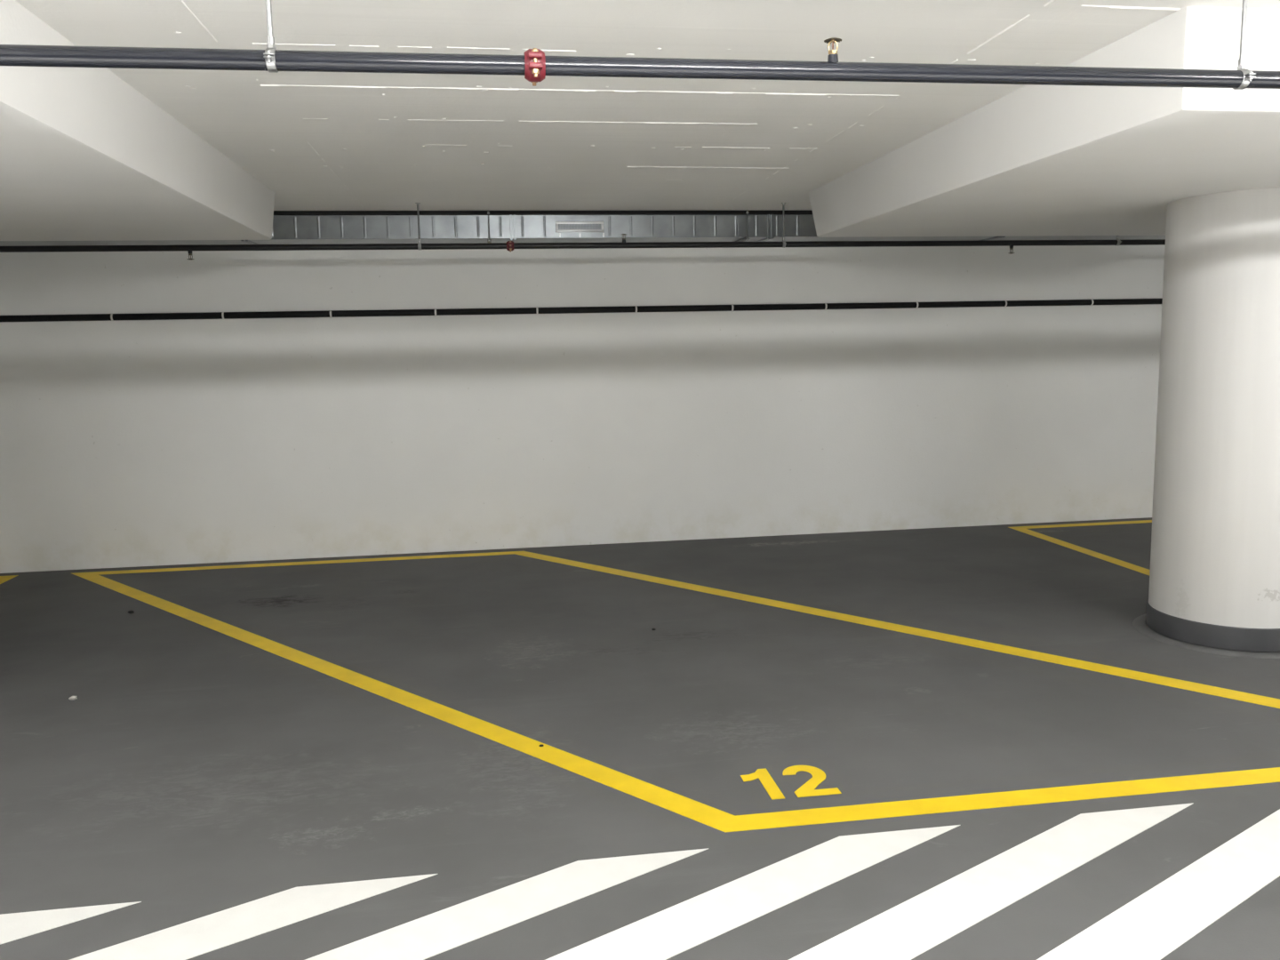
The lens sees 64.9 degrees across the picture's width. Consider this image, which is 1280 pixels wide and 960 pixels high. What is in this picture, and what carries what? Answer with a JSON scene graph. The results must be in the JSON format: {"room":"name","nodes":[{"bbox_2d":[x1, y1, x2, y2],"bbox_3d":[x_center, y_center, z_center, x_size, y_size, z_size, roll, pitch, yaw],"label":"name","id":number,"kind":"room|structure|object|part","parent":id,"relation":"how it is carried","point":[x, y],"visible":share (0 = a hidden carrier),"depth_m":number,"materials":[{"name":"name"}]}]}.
{"room":"parking garage","nodes":[
{"label":"parking garage","id":0,"kind":"room"},
{"bbox_2d":[0,244,1165,573],"bbox_3d":[-0.454,-0.771,8.191,19.900,2.602,0.200,-2,8,-8],"label":"wall","id":1,"kind":"structure","parent":0,"point":[124,443],"depth_m":8.07,"materials":[{"name":"white paint"}]},
{"bbox_2d":[0,298,1162,322],"bbox_3d":[-0.447,-1.349,7.986,19.300,0.056,0.058,-2,8,-8],"label":"conduit","id":2,"kind":"object","parent":1,"relation":"attached to","point":[1114,301],"visible":0.88,"depth_m":7.94,"materials":[{"name":"black plastic"}]},
{"bbox_2d":[0,517,1279,959],"bbox_3d":[0.711,1.599,0.771,19.900,0.200,15.700,-2,8,-8],"label":"floor","id":3,"kind":"structure","parent":0,"point":[194,771],"depth_m":4.22,"materials":[{"name":"grey concrete"}]},
{"bbox_2d":[0,575,17,583],"bbox_3d":[-5.818,1.023,5.371,2.945,0.002,3.985,-2,8,-8],"label":"bay outline","id":4,"kind":"object","parent":3,"relation":"on","point":[3,579],"visible":1,"depth_m":7.44,"materials":[{"name":"yellow paint"}]},
{"bbox_2d":[0,901,141,944],"bbox_3d":[-2.975,1.404,2.048,3.538,0.002,0.190,-6,9,-35],"label":"walkway stripe","id":5,"kind":"object","parent":3,"relation":"on","point":[13,926],"visible":1,"depth_m":2.90,"materials":[{"name":"white paint"}]},
{"bbox_2d":[68,696,77,700],"bbox_3d":[-2.680,1.030,4.758,0.036,0.021,0.029,-2,8,-8],"label":"crumb","id":6,"kind":"object","parent":3,"relation":"on","point":[72,698],"visible":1,"depth_m":4.75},
{"bbox_2d":[69,873,437,959],"bbox_3d":[-2.121,1.370,2.171,3.538,0.002,0.190,-6,9,-35],"label":"walkway stripe","id":7,"kind":"object","parent":3,"relation":"on","point":[194,938],"visible":1,"depth_m":2.87,"materials":[{"name":"white paint"}]},
{"bbox_2d":[304,848,708,959],"bbox_3d":[-1.277,1.337,2.293,3.538,0.002,0.190,-6,9,-35],"label":"walkway stripe","id":8,"kind":"object","parent":3,"relation":"on","point":[437,932],"visible":1,"depth_m":2.90,"materials":[{"name":"white paint"}]},
{"bbox_2d":[72,551,1279,831],"bbox_3d":[-0.358,0.864,5.726,8.267,0.002,2.650,6,10,43],"label":"bay outline","id":9,"kind":"object","parent":3,"relation":"on","point":[719,820],"visible":1,"depth_m":4.15,"materials":[{"name":"yellow paint"}]},
{"bbox_2d":[545,824,960,959],"bbox_3d":[-0.430,1.303,2.415,3.538,0.002,0.190,-6,9,-35],"label":"walkway stripe","id":10,"kind":"object","parent":3,"relation":"on","point":[668,932],"visible":1,"depth_m":2.93,"materials":[{"name":"white paint"}]},
{"bbox_2d":[740,765,841,799],"bbox_3d":[0.545,1.112,3.711,0.318,0.002,0.264,-2,8,-8],"label":"number","id":11,"kind":"object","parent":3,"relation":"on","point":[808,788],"visible":1,"depth_m":3.70,"materials":[{"name":"yellow paint"}]},
{"bbox_2d":[788,802,1193,959],"bbox_3d":[0.413,1.270,2.537,3.538,0.002,0.190,-6,9,-35],"label":"walkway stripe","id":12,"kind":"object","parent":3,"relation":"on","point":[923,922],"visible":1,"depth_m":2.96,"materials":[{"name":"white paint"}]},
{"bbox_2d":[1008,520,1151,575],"bbox_3d":[5.260,0.585,6.964,3.655,0.002,3.975,-2,8,-8],"label":"bay outline","id":13,"kind":"object","parent":3,"relation":"on","point":[1023,529],"visible":0.56,"depth_m":8.05,"materials":[{"name":"yellow paint"}]},
{"bbox_2d":[1036,808,1279,959],"bbox_3d":[1.258,1.236,2.659,3.538,0.002,0.190,-6,9,-35],"label":"walkway stripe","id":14,"kind":"object","parent":3,"relation":"on","point":[1155,924],"visible":1,"depth_m":2.86,"materials":[{"name":"white paint"}]},
{"bbox_2d":[1132,187,1279,658],"bbox_3d":[3.169,-0.309,5.316,0.934,2.292,0.934,-2,8,-8],"label":"column","id":15,"kind":"structure","parent":3,"relation":"on","point":[1214,572],"depth_m":5.06,"materials":[{"name":"white paint"}]},
{"bbox_2d":[15,0,1279,210],"bbox_3d":[0.653,-1.179,0.404,19.900,0.200,15.700,-2,8,-8],"label":"ceiling","id":16,"kind":"structure","parent":0,"point":[244,119],"depth_m":3.98,"materials":[{"name":"white paint"}]},
{"bbox_2d":[0,0,274,240],"bbox_3d":[-3.726,-1.334,4.209,3.500,0.310,3.752,-2,8,-8],"label":"beam","id":17,"kind":"structure","parent":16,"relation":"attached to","point":[85,156],"depth_m":4.02,"materials":[{"name":"white concrete"}]},
{"bbox_2d":[263,0,278,72],"bbox_3d":[-0.877,-1.137,2.373,0.036,0.336,0.086,-2,8,-8],"label":"hanger","id":18,"kind":"object","parent":16,"relation":"hanging from","point":[269,52],"visible":0.85,"depth_m":2.37,"materials":[{"name":"metal"}]},
{"bbox_3d":[-0.877,-1.171,2.368,0.012,0.266,0.012,-2,8,-8],"label":"rod","id":19,"kind":"part","parent":18,"relation":"part of","materials":[{"name":"metal"}]},
{"bbox_2d":[266,36,275,48],"bbox_3d":[-0.875,-1.035,2.386,0.021,0.028,0.018,-2,8,-8],"label":"socket","id":20,"kind":"object","parent":18,"relation":"attached to","point":[270,44],"depth_m":2.38,"materials":[{"name":"metal"}]},
{"bbox_2d":[0,37,1279,88],"bbox_3d":[0.346,-1.066,2.564,19.300,0.118,0.106,-2,8,-8],"label":"pipe","id":21,"kind":"object","parent":18,"relation":"hanging from","point":[533,64],"visible":1,"depth_m":2.49,"materials":[{"name":"black metal"}]},
{"bbox_3d":[0.495,-1.110,2.581,0.027,0.040,0.022,-2,8,-8],"label":"frame","id":22,"kind":"part","parent":21,"relation":"part of","materials":[{"name":"gold metal"}]},
{"bbox_2d":[415,202,421,249],"bbox_3d":[-1.509,-1.729,6.870,0.036,0.314,0.081,-2,8,-8],"label":"hanger","id":23,"kind":"object","parent":16,"relation":"hanging from","point":[418,212],"visible":1,"depth_m":6.86,"materials":[{"name":"grey metal"}]},
{"bbox_3d":[-1.510,-1.761,6.866,0.012,0.250,0.012,-2,8,-8],"label":"rod","id":24,"kind":"part","parent":23,"relation":"part of","materials":[{"name":"grey metal"}]},
{"bbox_2d":[0,233,1165,260],"bbox_3d":[-0.325,-1.644,7.058,19.300,0.156,0.101,-2,8,-8],"label":"pipe","id":25,"kind":"object","parent":23,"relation":"hanging from","point":[509,245],"visible":1,"depth_m":7.01,"materials":[{"name":"black metal"}]},
{"bbox_2d":[487,210,491,243],"bbox_3d":[-1.133,-1.873,7.550,0.030,0.222,0.549,-2,8,-8],"label":"hanger","id":26,"kind":"object","parent":16,"relation":"hanging from","point":[489,240],"visible":0.91,"depth_m":7.29,"materials":[{"name":"grey metal"}]},
{"bbox_3d":[-1.095,-1.840,7.297,0.010,0.222,0.010,-2,8,-8],"label":"rod","id":27,"kind":"part","parent":26,"relation":"part of","materials":[{"name":"grey metal"}]},
{"bbox_2d":[0,210,1165,246],"bbox_3d":[-0.423,-1.911,7.666,19.300,0.206,0.520,-2,8,-8],"label":"air duct","id":28,"kind":"object","parent":16,"relation":"hanging from","point":[289,227],"visible":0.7,"depth_m":7.41,"materials":[{"name":"grey metal"}]},
{"bbox_2d":[555,221,604,237],"bbox_3d":[-0.444,-1.851,7.434,0.359,0.113,0.014,-2,8,-8],"label":"vent grille","id":29,"kind":"object","parent":28,"relation":"attached to","point":[563,228],"depth_m":7.44,"materials":[{"name":"grey metal"}]},
{"bbox_2d":[174,0,1180,206],"bbox_3d":[-0.246,-1.646,4.847,3.275,0.010,4.800,-2,8,-8],"label":"trim","id":30,"kind":"structure","parent":16,"relation":"attached to","point":[1051,1],"depth_m":3.89,"materials":[{"name":"white paint"}]},
{"bbox_2d":[735,209,749,241],"bbox_3d":[0.771,-1.949,7.825,0.030,0.222,0.549,-2,8,-8],"label":"hanger","id":31,"kind":"object","parent":16,"relation":"hanging from","point":[745,238],"visible":0.9,"depth_m":7.58,"materials":[{"name":"grey metal"}]},
{"bbox_3d":[0.773,-1.858,7.837,0.030,0.016,0.549,-2,8,-8],"label":"carrier rail","id":32,"kind":"part","parent":31,"relation":"part of","materials":[{"name":"grey metal"}]},
{"bbox_3d":[0.809,-1.916,7.571,0.010,0.222,0.010,-2,8,-8],"label":"rod","id":33,"kind":"part","parent":31,"relation":"part of","materials":[{"name":"grey metal"}]},
{"bbox_2d":[781,202,786,247],"bbox_3d":[1.032,-1.830,7.237,0.036,0.314,0.081,-2,8,-8],"label":"hanger","id":34,"kind":"object","parent":16,"relation":"hanging from","point":[783,204],"visible":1,"depth_m":7.23,"materials":[{"name":"metal"}]},
{"bbox_3d":[1.032,-1.862,7.232,0.012,0.250,0.012,-2,8,-8],"label":"rod","id":35,"kind":"part","parent":34,"relation":"part of","materials":[{"name":"grey metal"}]},
{"bbox_2d":[808,6,1279,237],"bbox_3d":[3.136,-1.606,5.199,3.500,0.310,3.752,-2,8,-8],"label":"beam","id":36,"kind":"structure","parent":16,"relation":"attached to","point":[1035,159],"depth_m":4.19,"materials":[{"name":"white concrete"}]},
{"bbox_2d":[1115,235,1121,245],"bbox_3d":[3.614,-1.932,7.609,0.036,0.314,0.081,-2,8,-8],"label":"hanger","id":37,"kind":"object","parent":16,"relation":"hanging from","point":[1119,241],"visible":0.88,"depth_m":7.61,"materials":[{"name":"metal"}]},
{"bbox_2d":[1232,0,1255,89],"bbox_3d":[1.641,-1.237,2.736,0.036,0.336,0.086,-2,8,-8],"label":"hanger","id":38,"kind":"object","parent":16,"relation":"hanging from","point":[1248,76],"visible":0.65,"depth_m":2.73,"materials":[{"name":"metal"}]},
{"bbox_2d":[1237,57,1246,69],"bbox_3d":[1.643,-1.135,2.749,0.021,0.028,0.018,-2,8,-8],"label":"socket","id":39,"kind":"object","parent":38,"relation":"attached to","point":[1242,65],"depth_m":2.74,"materials":[{"name":"metal"}]},
{"bbox_3d":[1.641,-1.271,2.731,0.012,0.266,0.012,-2,8,-8],"label":"rod","id":40,"kind":"part","parent":38,"relation":"part of","materials":[{"name":"metal"}]}
]}

